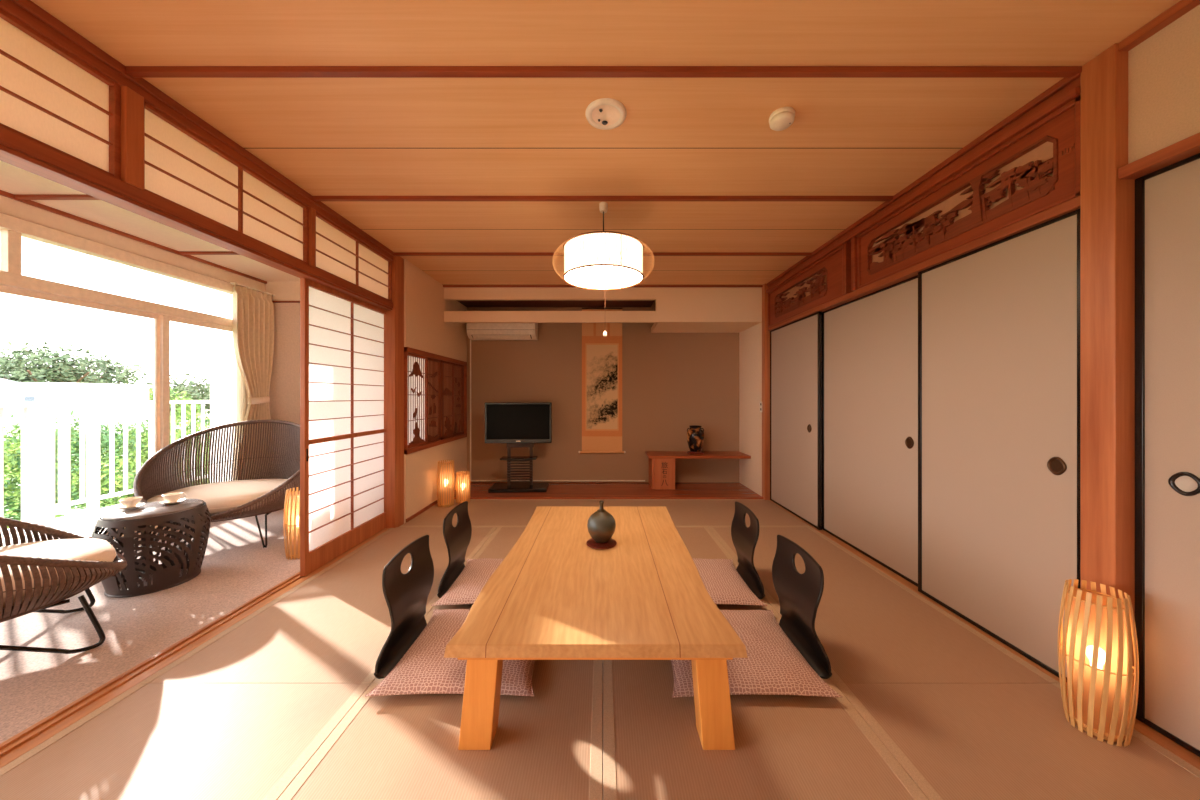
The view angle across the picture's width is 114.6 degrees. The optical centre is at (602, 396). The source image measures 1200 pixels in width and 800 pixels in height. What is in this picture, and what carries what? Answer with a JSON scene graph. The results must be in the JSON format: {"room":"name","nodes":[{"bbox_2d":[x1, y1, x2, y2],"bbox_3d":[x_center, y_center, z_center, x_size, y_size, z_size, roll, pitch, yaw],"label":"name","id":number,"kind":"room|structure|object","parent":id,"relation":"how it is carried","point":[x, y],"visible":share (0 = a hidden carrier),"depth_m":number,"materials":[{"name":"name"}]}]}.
{"room":"traditional dwelling","nodes":[
{"label":"traditional dwelling","id":0,"kind":"room"},
{"bbox_2d":[9,411,209,501],"bbox_3d":[-63.000,4.275,50.000,114.000,0.300,140.000,0,0,0],"label":"floor","id":1,"kind":"structure","parent":0,"point":[206,414],"depth_m":63.55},
{"bbox_2d":[4,465,102,528],"bbox_3d":[-14.553,2.901,9.530,2.302,2.555,2.693,0,0,11],"label":"bush","id":2,"kind":"object","parent":1,"relation":"on","point":[9,467],"visible":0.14,"depth_m":9.50,"materials":[{"name":"green plant"}]},
{"bbox_2d":[4,454,135,517],"bbox_3d":[-14.089,2.936,10.220,2.575,2.646,2.778,0,0,37],"label":"bush","id":3,"kind":"object","parent":1,"relation":"on","point":[76,469],"visible":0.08,"depth_m":10.04,"materials":[{"name":"green plant"}]},
{"bbox_2d":[0,340,148,383],"bbox_3d":[-50.818,-0.490,36.072,9.338,9.454,11.172,0,0,41],"label":"tree","id":4,"kind":"object","parent":1,"relation":"on","point":[13,368],"visible":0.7,"depth_m":35.04,"materials":[{"name":"green plant"}]},
{"bbox_2d":[4,411,147,501],"bbox_3d":[-16.926,2.374,12.430,3.393,3.894,3.145,0,0,-20],"label":"bush","id":5,"kind":"object","parent":1,"relation":"on","point":[13,439],"visible":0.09,"depth_m":12.10,"materials":[{"name":"green plant"}]},
{"bbox_2d":[0,382,152,449],"bbox_3d":[-32.225,1.675,22.519,6.750,4.900,4.300,0,0,-3],"label":"building","id":6,"kind":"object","parent":1,"relation":"on","point":[9,391],"visible":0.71,"depth_m":21.19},
{"bbox_2d":[56,453,143,508],"bbox_3d":[-13.483,2.889,11.166,2.716,2.601,2.390,0,0,8],"label":"bush","id":7,"kind":"object","parent":1,"relation":"on","point":[130,474],"visible":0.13,"depth_m":10.67,"materials":[{"name":"green plant"}]},
{"bbox_2d":[55,410,147,470],"bbox_3d":[-20.760,2.390,15.643,3.074,3.859,3.317,0,0,40],"label":"bush","id":8,"kind":"object","parent":1,"relation":"on","point":[72,412],"visible":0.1,"depth_m":15.47,"materials":[{"name":"green plant"}]},
{"bbox_2d":[70,432,170,493],"bbox_3d":[-16.147,2.695,13.184,2.349,3.011,2.669,0,0,33],"label":"bush","id":9,"kind":"object","parent":1,"relation":"on","point":[145,437],"visible":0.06,"depth_m":13.16,"materials":[{"name":"green plant"}]},
{"bbox_2d":[139,373,209,428],"bbox_3d":[-38.490,0.897,36.456,7.913,6.690,7.371,0,0,43],"label":"tree","id":10,"kind":"object","parent":1,"relation":"on","point":[193,390],"visible":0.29,"depth_m":34.92,"materials":[{"name":"green plant"}]},
{"bbox_2d":[149,387,206,424],"bbox_3d":[-31.954,1.712,28.076,4.656,5.071,4.362,0,0,35],"label":"tree","id":11,"kind":"object","parent":1,"relation":"on","point":[188,407],"visible":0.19,"depth_m":27.91,"materials":[{"name":"green plant"}]},
{"bbox_2d":[205,348,232,482],"bbox_3d":[-6.850,1.600,8.700,1.300,5.050,2.900,0,0,0],"label":"neighbour wing","id":12,"kind":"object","parent":1,"relation":"on","point":[221,359],"visible":0.11,"depth_m":7.30},
{"bbox_2d":[2,480,232,545],"bbox_3d":[-4.535,1.265,2.225,1.630,0.160,8.550,0,0,0],"label":"floor","id":13,"kind":"structure","parent":0,"point":[77,526],"depth_m":3.52,"materials":[{"name":"concrete"}]},
{"bbox_2d":[0,402,99,540],"bbox_3d":[-4.700,0.613,1.205,0.560,1.145,4.410,0,0,0],"label":"balcony railing","id":14,"kind":"object","parent":13,"relation":"on","point":[47,511],"visible":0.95,"depth_m":3.12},
{"bbox_2d":[24,400,232,532],"bbox_3d":[-5.030,0.613,4.930,0.070,1.145,3.140,0,0,0],"label":"balcony railing","id":15,"kind":"object","parent":13,"relation":"on","point":[33,413],"visible":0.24,"depth_m":3.94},
{"bbox_2d":[0,195,264,290],"bbox_3d":[-3.690,-0.050,1.325,0.100,2.450,5.950,0,0,0],"label":"wall","id":16,"kind":"structure","parent":0,"point":[8,206],"depth_m":2.85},
{"bbox_2d":[0,213,233,548],"bbox_3d":[-3.670,0.033,1.325,0.110,2.285,5.250,0,0,0],"label":"window","id":17,"kind":"structure","parent":16,"relation":"in","point":[12,229],"depth_m":2.91,"materials":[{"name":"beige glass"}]},
{"bbox_2d":[233,287,247,446],"bbox_3d":[-3.600,0.005,3.830,0.028,2.160,0.150,0,0,0],"label":"sheer curtain","id":18,"kind":"object","parent":17,"relation":"hanging from","point":[240,395],"visible":0.28,"depth_m":3.79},
{"bbox_2d":[0,190,266,283],"bbox_3d":[-3.635,-1.234,1.315,0.030,0.027,5.730,0,0,0],"label":"trim","id":19,"kind":"structure","parent":16,"relation":"attached to","point":[3,193],"depth_m":2.87,"materials":[{"name":"brown wood"}]},
{"bbox_2d":[0,509,299,743],"bbox_3d":[-2.797,1.152,1.315,1.685,0.046,5.730,0,0,0],"label":"floor","id":20,"kind":"structure","parent":0,"point":[236,568],"depth_m":1.92,"materials":[{"name":"carpet"}]},
{"bbox_2d":[0,517,126,653],"bbox_3d":[-2.737,0.710,1.565,0.863,0.838,1.015,0,0,34],"label":"wicker lounge chair","id":21,"kind":"object","parent":20,"relation":"on","point":[37,576],"visible":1,"depth_m":1.70,"materials":[{"name":"brown wicker"}]},
{"bbox_2d":[0,538,115,608],"bbox_3d":[-2.693,0.778,1.630,0.710,0.150,0.778,0,0,34],"label":"cushion","id":22,"kind":"object","parent":21,"relation":"on","point":[83,563],"depth_m":1.72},
{"bbox_2d":[92,499,210,597],"bbox_3d":[-2.730,0.901,2.350,0.470,0.456,0.470,0,0,0],"label":"table","id":23,"kind":"object","parent":20,"relation":"on","point":[166,575],"visible":0.88,"depth_m":2.24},
{"bbox_2d":[133,420,299,556],"bbox_3d":[-2.977,0.667,3.128,1.069,0.911,1.047,0,0,-22],"label":"wicker loveseat","id":24,"kind":"object","parent":20,"relation":"on","point":[160,474],"visible":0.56,"depth_m":3.20,"materials":[{"name":"brown wicker"}]},
{"bbox_2d":[147,479,288,514],"bbox_3d":[-2.945,0.778,3.048,0.888,0.150,0.797,0,0,-22],"label":"cushion","id":25,"kind":"object","parent":24,"relation":"on","point":[254,496],"depth_m":2.90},
{"bbox_2d":[283,487,299,559],"bbox_3d":[-2.165,0.890,2.740,0.169,0.475,0.169,0,0,-6],"label":"lantern","id":26,"kind":"object","parent":20,"relation":"on","point":[291,518],"visible":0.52,"depth_m":2.68,"materials":[{"name":"paper"}]},
{"bbox_2d":[287,492,298,554],"bbox_3d":[-2.165,0.892,2.740,0.130,0.412,0.130,0,0,-6],"label":"diffuser","id":27,"kind":"object","parent":26,"relation":"attached to","point":[292,498],"depth_m":2.68,"materials":[{"name":"paper"}]},
{"bbox_2d":[265,282,299,462],"bbox_3d":[-2.745,-0.050,4.225,1.790,2.450,0.150,0,0,0],"label":"wall","id":28,"kind":"structure","parent":0,"point":[284,391],"depth_m":4.18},
{"bbox_2d":[230,282,274,479],"bbox_3d":[-3.545,-0.001,3.930,0.119,2.202,0.450,0,0,0],"label":"curtain","id":29,"kind":"object","parent":28,"relation":"hanging from","point":[252,308],"visible":0.77,"depth_m":3.90,"materials":[{"name":"beige fabric"}]},
{"bbox_2d":[404,259,466,522],"bbox_3d":[-1.810,-0.031,4.253,0.080,2.412,1.595,0,0,0],"label":"wall","id":30,"kind":"structure","parent":0,"point":[425,328],"depth_m":3.90,"materials":[{"name":"beige paint"}]},
{"bbox_2d":[404,347,466,453],"bbox_3d":[-1.802,0.033,4.215,0.095,0.965,1.520,0,0,0],"label":"window","id":31,"kind":"structure","parent":30,"relation":"in","point":[435,386],"depth_m":4.06,"materials":[{"name":"brown wood"}]},
{"bbox_2d":[456,300,653,306],"bbox_3d":[-0.575,-1.201,4.670,2.390,0.072,0.660,0,0,0],"label":"wall","id":32,"kind":"structure","parent":0,"point":[468,303],"depth_m":4.80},
{"bbox_2d":[0,0,1179,284],"bbox_3d":[-0.880,-1.312,1.725,5.760,0.151,6.750,0,0,0],"label":"ceiling","id":33,"kind":"structure","parent":0,"point":[327,136],"depth_m":1.66,"materials":[{"name":"wood"}]},
{"bbox_2d":[14,194,99,199],"bbox_3d":[-2.760,-1.236,2.382,1.720,0.018,0.032,0,0,0],"label":"batten","id":34,"kind":"object","parent":33,"relation":"attached to","point":[18,196],"visible":0.36,"depth_m":2.37,"materials":[{"name":"brown wood"}]},
{"bbox_2d":[0,0,394,260],"bbox_3d":[-1.833,-1.204,0.877,0.095,0.068,4.855,0,0,0],"label":"trim","id":35,"kind":"structure","parent":33,"relation":"attached to","point":[27,12],"depth_m":1.56,"materials":[{"name":"brown wood"}]},
{"bbox_2d":[313,196,892,200],"bbox_3d":[-0.005,-1.226,2.380,3.610,0.022,0.028,0,0,0],"label":"batten","id":36,"kind":"object","parent":33,"relation":"attached to","point":[315,198],"visible":0.74,"depth_m":2.37,"materials":[{"name":"brown wood"}]},
{"bbox_2d":[394,252,811,255],"bbox_3d":[-0.005,-1.226,3.308,3.610,0.022,0.028,0,0,0],"label":"batten","id":37,"kind":"object","parent":33,"relation":"attached to","point":[395,253],"visible":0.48,"depth_m":3.29,"materials":[{"name":"brown wood"}]},
{"bbox_2d":[443,285,762,286],"bbox_3d":[0.015,-1.228,4.268,3.570,0.020,0.025,0,0,0],"label":"batten","id":38,"kind":"object","parent":33,"relation":"attached to","point":[443,285],"visible":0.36,"depth_m":4.25,"materials":[{"name":"brown wood"}]},
{"bbox_2d":[125,66,1081,77],"bbox_3d":[-0.005,-1.226,1.452,3.610,0.022,0.028,0,0,0],"label":"batten","id":39,"kind":"object","parent":33,"relation":"attached to","point":[134,71],"visible":0.99,"depth_m":1.44,"materials":[{"name":"brown wood"}]},
{"bbox_2d":[552,202,654,336],"bbox_3d":[0.003,-0.812,2.468,0.650,0.850,0.650,0,0,0],"label":"pendant lamp","id":40,"kind":"object","parent":33,"relation":"hanging from","point":[595,260],"visible":1,"depth_m":2.29,"materials":[{"name":"fabric"}]},
{"bbox_2d":[565,266,641,288],"bbox_3d":[0.003,-0.753,2.468,0.492,0.022,0.492,0,0,0],"label":"diffuser","id":41,"kind":"object","parent":40,"relation":"attached to","point":[585,277],"depth_m":2.40,"materials":[{"name":"white"}]},
{"bbox_2d":[585,98,626,129],"bbox_3d":[0.013,-1.232,1.683,0.180,0.012,0.180,0,0,0],"label":"smoke detector","id":42,"kind":"object","parent":33,"relation":"attached to","point":[602,113],"visible":1,"depth_m":1.68,"materials":[{"name":"white plastic"}]},
{"bbox_2d":[769,107,794,130],"bbox_3d":[0.785,-1.214,1.690,0.106,0.046,0.106,0,0,0],"label":"smoke detector","id":43,"kind":"object","parent":33,"relation":"attached to","point":[781,118],"visible":1,"depth_m":1.66,"materials":[{"name":"white plastic"}]},
{"bbox_2d":[467,300,738,481],"bbox_3d":[0.040,-0.056,5.050,3.780,2.462,0.100,0,0,0],"label":"wall","id":44,"kind":"structure","parent":0,"point":[672,383],"depth_m":5.00,"materials":[{"name":"paint"}]},
{"bbox_2d":[467,323,537,339],"bbox_3d":[-1.265,-0.871,4.877,0.850,0.288,0.226,0,0,0],"label":"air conditioner","id":45,"kind":"object","parent":44,"relation":"attached to","point":[475,331],"visible":0.67,"depth_m":4.77,"materials":[{"name":"white plastic"}]},
{"bbox_2d":[470,339,644,480],"bbox_3d":[-0.590,0.160,4.985,2.269,1.869,0.018,0,0,0],"label":"cable","id":46,"kind":"object","parent":44,"relation":"attached to","point":[470,339],"visible":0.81,"depth_m":4.98,"materials":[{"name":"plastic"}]},
{"bbox_2d":[578,308,625,453],"bbox_3d":[-0.012,-0.212,4.971,0.610,1.884,0.035,0,0,0],"label":"scroll","id":47,"kind":"object","parent":44,"relation":"attached to","point":[601,355],"visible":0.95,"depth_m":4.98,"materials":[{"name":"paper"}]},
{"bbox_2d":[587,345,617,428],"bbox_3d":[-0.012,-0.130,4.979,0.400,1.090,0.001,0,0,0],"label":"painting","id":48,"kind":"object","parent":47,"relation":"attached to","point":[602,360],"depth_m":4.98},
{"bbox_2d":[444,287,761,332],"bbox_3d":[0.000,-1.036,4.640,3.540,0.404,0.720,0,0,0],"label":"wall","id":49,"kind":"structure","parent":0,"point":[677,309],"depth_m":4.28,"materials":[{"name":"paint"}]},
{"bbox_2d":[454,482,762,498],"bbox_3d":[0.010,1.139,4.617,3.560,0.072,0.765,0,0,0],"label":"floor","id":50,"kind":"structure","parent":0,"point":[478,490],"depth_m":4.47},
{"bbox_2d":[488,443,548,492],"bbox_3d":[-1.000,0.799,4.620,0.670,0.620,0.320,0,0,-3],"label":"stand","id":51,"kind":"object","parent":50,"relation":"on","point":[510,486],"visible":0.94,"depth_m":4.62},
{"bbox_2d":[485,402,551,442],"bbox_3d":[-1.011,0.307,4.624,0.790,0.485,0.093,0,0,-3],"label":"television","id":52,"kind":"object","parent":51,"relation":"on","point":[505,422],"visible":1,"depth_m":4.58,"materials":[{"name":"black plastic"}]},
{"bbox_2d":[645,451,750,489],"bbox_3d":[1.159,0.906,4.798,1.218,0.405,0.396,0,0,0],"label":"shelf","id":53,"kind":"object","parent":50,"relation":"on","point":[661,463],"visible":1,"depth_m":4.61,"materials":[{"name":"brown wood"}]},
{"bbox_2d":[687,450,703,454],"bbox_3d":[1.150,0.689,4.790,0.216,0.030,0.216,0,0,0],"label":"stand","id":54,"kind":"object","parent":53,"relation":"on","point":[689,451],"visible":0.88,"depth_m":4.71,"materials":[{"name":"red paint"}]},
{"bbox_2d":[687,425,703,451],"bbox_3d":[1.150,0.516,4.790,0.212,0.314,0.212,0,0,20],"label":"vase","id":55,"kind":"object","parent":54,"relation":"on","point":[695,434],"visible":1,"depth_m":4.72,"materials":[{"name":"black ceramic"}]},
{"bbox_2d":[739,322,761,495],"bbox_3d":[1.850,-0.031,4.640,0.160,2.412,0.720,0,0,0],"label":"wall","id":56,"kind":"structure","parent":0,"point":[750,339],"depth_m":4.59,"materials":[{"name":"beige paint"}]},
{"bbox_2d":[1128,4,1199,163],"bbox_3d":[1.867,-1.019,-0.100,0.065,0.438,2.900,0,0,0],"label":"wall","id":57,"kind":"structure","parent":0,"point":[1164,69],"depth_m":1.26,"materials":[{"name":"paint"}]},
{"bbox_2d":[1118,132,1199,178],"bbox_3d":[1.865,-0.780,-0.100,0.130,0.040,2.900,0,0,0],"label":"trim","id":58,"kind":"structure","parent":57,"relation":"attached to","point":[1188,147],"depth_m":1.25,"materials":[{"name":"brown wood"}]},
{"bbox_2d":[1118,0,1199,50],"bbox_3d":[1.830,-1.222,-0.100,0.060,0.030,2.900,0,0,0],"label":"trim","id":59,"kind":"structure","parent":57,"relation":"attached to","point":[1182,7],"depth_m":1.25,"materials":[{"name":"brown wood"}]},
{"bbox_3d":[-0.900,1.230,1.725,5.800,0.110,6.750,0,0,0],"label":"floor","id":60,"kind":"structure","parent":0,"visible":0},
{"bbox_2d":[0,683,370,799],"bbox_3d":[-1.367,1.149,0.604,0.913,0.051,1.818,0,0,0],"label":"mat","id":61,"kind":"object","parent":60,"relation":"on","point":[151,741],"visible":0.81,"depth_m":1.25,"materials":[{"name":"wicker"}]},
{"bbox_2d":[0,528,389,767],"bbox_3d":[-1.890,1.149,0.905,0.130,0.051,4.910,0,0,0],"label":"threshold","id":62,"kind":"object","parent":60,"relation":"on","point":[36,734],"visible":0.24,"depth_m":1.56,"materials":[{"name":"brown wood"}]},
{"bbox_2d":[300,278,385,575],"bbox_3d":[-1.877,0.185,2.875,0.032,1.871,0.940,0,0,0],"label":"door","id":63,"kind":"structure","parent":62,"relation":"on","point":[342,430],"depth_m":2.72,"materials":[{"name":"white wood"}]},
{"bbox_2d":[140,527,497,682],"bbox_3d":[-1.367,1.149,2.422,0.913,0.051,1.814,0,0,0],"label":"mat","id":64,"kind":"object","parent":60,"relation":"on","point":[334,626],"visible":0.54,"depth_m":1.86,"materials":[{"name":"wicker"}]},
{"bbox_2d":[384,256,403,527],"bbox_3d":[-1.845,-0.031,3.380,0.120,2.412,0.150,0,0,0],"label":"post","id":65,"kind":"object","parent":60,"relation":"on","point":[394,318],"visible":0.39,"depth_m":3.31,"materials":[{"name":"brown wood"}]},
{"bbox_2d":[278,604,602,799],"bbox_3d":[-0.455,1.149,1.510,0.908,0.051,1.818,0,0,0],"label":"mat","id":66,"kind":"object","parent":60,"relation":"on","point":[547,744],"visible":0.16,"depth_m":1.22,"materials":[{"name":"wicker"}]},
{"bbox_2d":[374,534,433,678],"bbox_3d":[-0.686,0.893,1.710,0.436,0.461,0.419,0,0,0],"label":"chair","id":67,"kind":"object","parent":66,"relation":"on","point":[406,595],"visible":0.64,"depth_m":1.68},
{"bbox_2d":[365,609,534,695],"bbox_3d":[-0.562,1.081,1.695,0.620,0.062,0.573,0,0,0],"label":"floor cushion","id":68,"kind":"object","parent":66,"relation":"on","point":[423,669],"visible":0.48,"depth_m":1.50,"materials":[{"name":"fabric"}]},
{"bbox_2d":[437,501,471,597],"bbox_3d":[-0.703,0.893,2.319,0.436,0.461,0.419,0,0,-1],"label":"chair","id":69,"kind":"object","parent":66,"relation":"on","point":[457,539],"visible":0.52,"depth_m":2.30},
{"bbox_2d":[431,558,503,605],"bbox_3d":[-0.600,1.081,2.315,0.620,0.062,0.573,0,0,-2],"label":"floor cushion","id":70,"kind":"object","parent":69,"relation":"on","point":[466,588],"visible":0.38,"depth_m":2.20,"materials":[{"name":"fabric"}]},
{"bbox_2d":[444,507,747,749],"bbox_3d":[-0.022,0.953,1.978,0.953,0.345,1.544,0,0,0],"label":"table","id":71,"kind":"object","parent":66,"relation":"on","point":[554,595],"visible":0.91,"depth_m":1.37,"materials":[{"name":"brown wood"}]},
{"bbox_2d":[586,538,616,548],"bbox_3d":[-0.008,0.776,2.050,0.160,0.008,0.160,0,0,0],"label":"coaster","id":72,"kind":"object","parent":71,"relation":"on","point":[591,543],"visible":0.77,"depth_m":2.02,"materials":[{"name":"red paint"}]},
{"bbox_2d":[587,501,615,542],"bbox_3d":[-0.008,0.665,2.060,0.154,0.213,0.154,0,0,0],"label":"bottle vase","id":73,"kind":"object","parent":72,"relation":"on","point":[601,525],"visible":1,"depth_m":2.01,"materials":[{"name":"ceramic"}]},
{"bbox_2d":[472,527,525,558],"bbox_3d":[-0.455,1.149,2.875,0.908,0.051,0.908,0,0,0],"label":"mat","id":74,"kind":"object","parent":60,"relation":"on","point":[499,544],"visible":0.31,"depth_m":2.96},
{"bbox_2d":[399,499,602,526],"bbox_3d":[-0.885,1.149,3.783,1.768,0.051,0.903,0,0,0],"label":"mat","id":75,"kind":"object","parent":60,"relation":"on","point":[482,512],"visible":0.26,"depth_m":3.78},
{"bbox_2d":[437,460,454,507],"bbox_3d":[-1.628,0.893,3.990,0.169,0.460,0.169,0,0,33],"label":"lantern","id":76,"kind":"object","parent":75,"relation":"on","point":[445,470],"visible":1,"depth_m":3.93,"materials":[{"name":"paper"}]},
{"bbox_2d":[440,463,451,503],"bbox_3d":[-1.628,0.894,3.990,0.130,0.398,0.130,0,0,0],"label":"diffuser","id":77,"kind":"object","parent":76,"relation":"attached to","point":[445,468],"depth_m":3.93,"materials":[{"name":"paper"}]},
{"bbox_2d":[455,471,469,503],"bbox_3d":[-1.500,0.963,4.125,0.151,0.320,0.151,0,0,0],"label":"lantern","id":78,"kind":"object","parent":75,"relation":"on","point":[462,485],"visible":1,"depth_m":4.07,"materials":[{"name":"brown wood"}]},
{"bbox_2d":[457,473,468,499],"bbox_3d":[-1.500,0.959,4.125,0.115,0.268,0.115,0,0,0],"label":"diffuser","id":79,"kind":"object","parent":78,"relation":"attached to","point":[462,478],"depth_m":4.07,"materials":[{"name":"paper"}]},
{"bbox_2d":[603,499,809,526],"bbox_3d":[0.900,1.149,3.783,1.798,0.051,0.903,0,0,0],"label":"mat","id":80,"kind":"object","parent":60,"relation":"on","point":[683,512],"visible":0.52,"depth_m":3.82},
{"bbox_2d":[676,527,737,568],"bbox_3d":[0.455,1.149,2.875,0.908,0.051,0.908,0,0,0],"label":"mat","id":81,"kind":"object","parent":60,"relation":"on","point":[701,543],"visible":0.28,"depth_m":2.94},
{"bbox_2d":[603,597,927,799],"bbox_3d":[0.455,1.149,1.510,0.908,0.051,1.818,0,0,0],"label":"mat","id":82,"kind":"object","parent":60,"relation":"on","point":[788,747],"visible":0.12,"depth_m":1.23,"materials":[{"name":"wicker"}]},
{"bbox_2d":[731,501,764,598],"bbox_3d":[0.680,0.893,2.314,0.436,0.461,0.419,0,0,1],"label":"chair","id":83,"kind":"object","parent":82,"relation":"on","point":[744,538],"visible":0.56,"depth_m":2.30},
{"bbox_2d":[692,558,767,605],"bbox_3d":[0.558,1.081,2.310,0.620,0.062,0.573,0,0,1],"label":"floor cushion","id":84,"kind":"object","parent":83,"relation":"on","point":[722,581],"visible":0.45,"depth_m":2.19,"materials":[{"name":"fabric"}]},
{"bbox_2d":[671,610,841,697],"bbox_3d":[0.562,1.081,1.690,0.620,0.062,0.573,0,0,0],"label":"floor cushion","id":85,"kind":"object","parent":82,"relation":"on","point":[773,665],"visible":0.6,"depth_m":1.51,"materials":[{"name":"fabric"}]},
{"bbox_2d":[772,534,831,678],"bbox_3d":[0.686,0.893,1.710,0.436,0.461,0.419,0,0,0],"label":"chair","id":86,"kind":"object","parent":82,"relation":"on","point":[799,595],"visible":0.55,"depth_m":1.68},
{"bbox_2d":[762,284,769,499],"bbox_3d":[1.847,-0.031,4.240,0.165,2.412,0.080,0,0,0],"label":"post","id":87,"kind":"object","parent":60,"relation":"on","point":[765,333],"visible":0.26,"depth_m":4.20,"materials":[{"name":"brown wood"}]},
{"bbox_2d":[708,527,1059,682],"bbox_3d":[1.355,1.149,2.422,0.888,0.051,1.814,0,0,0],"label":"mat","id":88,"kind":"object","parent":60,"relation":"on","point":[870,626],"visible":0.65,"depth_m":1.86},
{"bbox_2d":[768,500,1199,769],"bbox_3d":[1.865,1.149,1.365,0.130,0.052,5.830,0,0,0],"label":"threshold","id":89,"kind":"object","parent":60,"relation":"on","point":[1191,758],"visible":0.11,"depth_m":1.69,"materials":[{"name":"brown wood"}]},
{"bbox_2d":[770,312,821,529],"bbox_3d":[1.832,0.201,3.720,0.030,1.841,0.952,0,0,0],"label":"door","id":90,"kind":"structure","parent":89,"relation":"on","point":[796,346],"depth_m":3.63,"materials":[{"name":"paper"}]},
{"bbox_2d":[822,275,917,586],"bbox_3d":[1.869,0.201,2.726,0.030,1.841,1.072,0,0,0],"label":"door","id":91,"kind":"structure","parent":89,"relation":"on","point":[870,341],"depth_m":2.65,"materials":[{"name":"paper"}]},
{"bbox_2d":[918,209,1079,681],"bbox_3d":[1.832,0.201,1.841,0.030,1.841,0.768,0,0,0],"label":"door","id":92,"kind":"structure","parent":89,"relation":"on","point":[999,321],"depth_m":1.76,"materials":[{"name":"paper"}]},
{"bbox_2d":[1135,153,1199,756],"bbox_3d":[1.869,0.180,0.882,0.030,1.881,0.925,0,0,0],"label":"door","id":93,"kind":"structure","parent":89,"relation":"on","point":[1167,199],"depth_m":1.27,"materials":[{"name":"paper"}]},
{"bbox_2d":[835,683,1199,799],"bbox_3d":[1.355,1.149,0.604,0.888,0.051,1.818,0,0,0],"label":"mat","id":94,"kind":"object","parent":60,"relation":"on","point":[955,741],"visible":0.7,"depth_m":1.23,"materials":[{"name":"wicker"}]},
{"bbox_2d":[1058,579,1138,746],"bbox_3d":[1.672,0.886,1.305,0.169,0.475,0.169,0,0,-17],"label":"lantern","id":95,"kind":"object","parent":94,"relation":"on","point":[1099,696],"visible":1,"depth_m":1.26,"materials":[{"name":"brown wood"}]},
{"bbox_2d":[1066,589,1127,735],"bbox_3d":[1.672,0.888,1.305,0.130,0.412,0.130,0,0,-17],"label":"diffuser","id":96,"kind":"object","parent":95,"relation":"attached to","point":[1103,712],"depth_m":1.26,"materials":[{"name":"paper"}]},
{"bbox_2d":[1080,43,1134,686],"bbox_3d":[1.860,-0.031,1.395,0.140,2.412,0.100,0,0,0],"label":"post","id":97,"kind":"object","parent":60,"relation":"on","point":[1107,202],"visible":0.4,"depth_m":1.37,"materials":[{"name":"brown wood"}]},
{"bbox_3d":[-0.870,-0.056,-1.600,5.740,2.462,0.100,0,0,0],"label":"wall","id":98,"kind":"structure","parent":0,"visible":0},
{"bbox_2d":[0,8,120,179],"bbox_3d":[-1.829,-0.991,0.994,0.033,0.361,0.907,0,0,0],"label":"window","id":99,"kind":"structure","parent":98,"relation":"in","point":[50,97],"depth_m":1.29,"materials":[{"name":"paper"}]},
{"bbox_2d":[0,126,392,309],"bbox_3d":[-1.850,-0.776,0.877,0.100,0.067,4.855,0,0,0],"label":"wooden beam","id":100,"kind":"structure","parent":98,"relation":"attached to","point":[17,150],"depth_m":1.54,"materials":[{"name":"brown wood"}]},
{"bbox_2d":[121,86,143,188],"bbox_3d":[-1.836,-0.991,1.476,0.088,0.361,0.058,0,0,0],"label":"post","id":101,"kind":"object","parent":100,"relation":"on","point":[132,103],"visible":0.62,"depth_m":1.47,"materials":[{"name":"brown wood"}]},
{"bbox_2d":[309,207,315,267],"bbox_3d":[-1.839,-0.991,2.392,0.083,0.361,0.040,0,0,0],"label":"post","id":102,"kind":"object","parent":100,"relation":"on","point":[312,212],"visible":0.48,"depth_m":2.38,"materials":[{"name":"brown wood"}]},
{"bbox_2d":[141,101,308,264],"bbox_3d":[-1.829,-0.991,1.938,0.033,0.361,0.867,0,0,0],"label":"window","id":103,"kind":"structure","parent":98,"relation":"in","point":[183,169],"depth_m":1.83,"materials":[{"name":"paper"}]},
{"bbox_2d":[316,212,391,301],"bbox_3d":[-1.829,-0.991,2.858,0.033,0.361,0.893,0,0,0],"label":"window","id":104,"kind":"structure","parent":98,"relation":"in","point":[339,254],"depth_m":2.80,"materials":[{"name":"paper"}]},
{"bbox_3d":[1.975,-0.056,1.775,0.090,2.462,6.650,0,0,0],"label":"wall","id":105,"kind":"structure","parent":0,"visible":0},
{"bbox_2d":[766,73,1079,292],"bbox_3d":[1.853,-1.187,2.822,0.155,0.100,2.755,0,0,0],"label":"trim","id":106,"kind":"structure","parent":105,"relation":"attached to","point":[1066,90],"depth_m":1.93,"materials":[{"name":"brown wood"}]},
{"bbox_2d":[768,196,1079,330],"bbox_3d":[1.863,-0.740,2.822,0.135,0.040,2.755,0,0,0],"label":"trim","id":107,"kind":"structure","parent":105,"relation":"attached to","point":[1071,205],"depth_m":2.00,"materials":[{"name":"brown wood"}]},
{"bbox_2d":[768,246,843,326],"bbox_3d":[1.819,-0.949,3.533,0.046,0.377,1.335,0,0,0],"label":"transom","id":108,"kind":"object","parent":107,"relation":"on","point":[820,283],"visible":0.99,"depth_m":3.39,"materials":[{"name":"brown wood"}]},
{"bbox_2d":[842,242,852,294],"bbox_3d":[1.855,-0.949,2.845,0.150,0.377,0.040,0,0,0],"label":"post","id":109,"kind":"object","parent":107,"relation":"on","point":[846,247],"visible":0.45,"depth_m":2.83,"materials":[{"name":"brown wood"}]},
{"bbox_2d":[851,237,856,290],"bbox_3d":[1.855,-0.949,2.745,0.150,0.377,0.040,0,0,0],"label":"post","id":110,"kind":"object","parent":107,"relation":"on","point":[854,239],"visible":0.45,"depth_m":2.73,"materials":[{"name":"brown wood"}]},
{"bbox_2d":[857,96,1079,289],"bbox_3d":[1.819,-0.949,2.085,0.046,0.377,1.280,0,0,0],"label":"transom","id":111,"kind":"object","parent":107,"relation":"on","point":[1036,171],"visible":0.99,"depth_m":1.82,"materials":[{"name":"brown wood"}]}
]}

